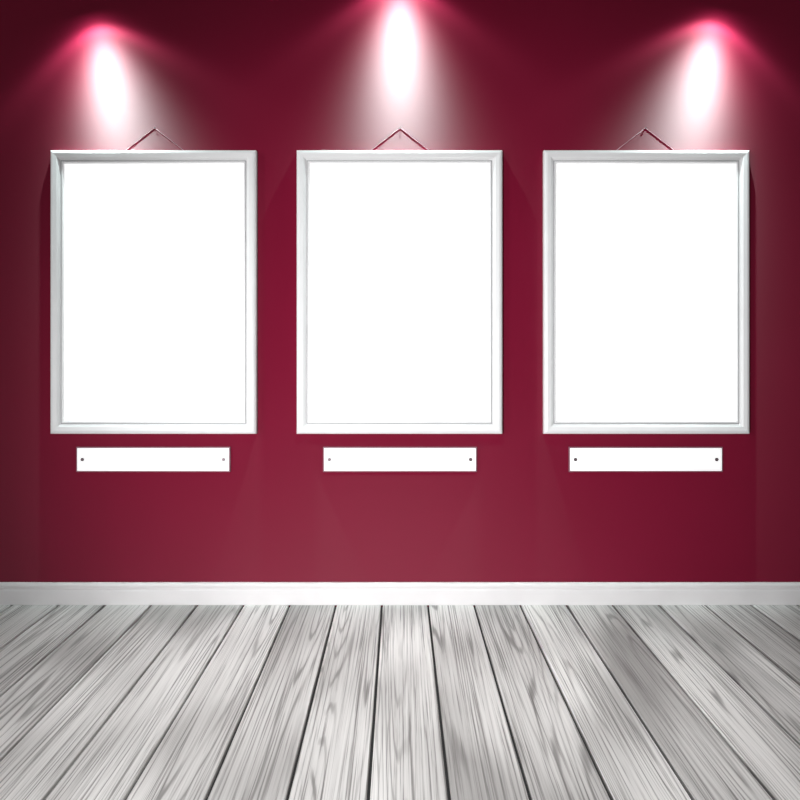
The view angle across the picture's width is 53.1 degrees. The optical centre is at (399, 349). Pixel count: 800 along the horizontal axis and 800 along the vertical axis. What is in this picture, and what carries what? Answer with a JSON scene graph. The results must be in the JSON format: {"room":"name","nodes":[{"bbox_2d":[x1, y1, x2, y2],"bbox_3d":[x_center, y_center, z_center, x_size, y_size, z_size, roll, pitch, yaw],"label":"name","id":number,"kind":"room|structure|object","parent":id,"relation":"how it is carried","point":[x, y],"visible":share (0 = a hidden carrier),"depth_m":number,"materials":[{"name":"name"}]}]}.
{"room":"museum","nodes":[
{"label":"museum","id":0,"kind":"room"},
{"bbox_2d":[0,0,799,606],"bbox_3d":[0.000,-0.820,4.075,10.000,4.220,0.150,0,0,0],"label":"wall","id":1,"kind":"structure","parent":0,"point":[276,79],"depth_m":4.00,"materials":[{"name":"red paint"}]},
{"bbox_2d":[76,447,229,471],"bbox_3d":[-1.231,0.546,3.992,0.768,0.125,0.016,0,0,0],"label":"name plaque","id":2,"kind":"object","parent":1,"relation":"attached to","point":[88,459],"visible":1,"depth_m":3.99,"materials":[{"name":"white ceramic"}]},
{"bbox_2d":[51,127,256,433],"bbox_3d":[-1.225,-0.348,3.980,1.022,1.529,0.041,0,0,0],"label":"picture frame","id":3,"kind":"object","parent":1,"relation":"attached to","point":[154,252],"visible":1,"depth_m":3.98,"materials":[{"name":"white metal"}]},
{"bbox_2d":[297,127,501,433],"bbox_3d":[-0.003,-0.348,3.980,1.022,1.529,0.041,0,0,0],"label":"picture frame","id":4,"kind":"object","parent":1,"relation":"attached to","point":[399,252],"visible":1,"depth_m":3.98,"materials":[{"name":"white metal"}]},
{"bbox_2d":[0,582,799,604],"bbox_3d":[0.000,1.215,3.989,10.000,0.110,0.022,0,0,0],"label":"baseboard","id":5,"kind":"structure","parent":1,"relation":"attached to","point":[11,593],"depth_m":3.98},
{"bbox_2d":[323,447,476,471],"bbox_3d":[0.000,0.546,3.992,0.768,0.125,0.016,0,0,0],"label":"name plaque","id":6,"kind":"object","parent":1,"relation":"attached to","point":[335,459],"visible":1,"depth_m":3.99,"materials":[{"name":"white ceramic"}]},
{"bbox_2d":[543,127,748,433],"bbox_3d":[1.225,-0.348,3.980,1.022,1.529,0.041,0,0,0],"label":"picture frame","id":7,"kind":"object","parent":1,"relation":"attached to","point":[646,252],"visible":1,"depth_m":3.98,"materials":[{"name":"white metal"}]},
{"bbox_2d":[569,447,722,471],"bbox_3d":[1.226,0.546,3.992,0.768,0.125,0.016,0,0,0],"label":"name plaque","id":8,"kind":"object","parent":1,"relation":"attached to","point":[581,459],"visible":1,"depth_m":3.99,"materials":[{"name":"white ceramic"}]},
{"bbox_2d":[0,605,799,799],"bbox_3d":[0.000,1.300,0.500,10.400,0.060,7.000,0,0,0],"label":"floor","id":9,"kind":"structure","parent":0,"point":[98,702],"depth_m":2.90,"materials":[{"name":"grey wood"}]}
]}

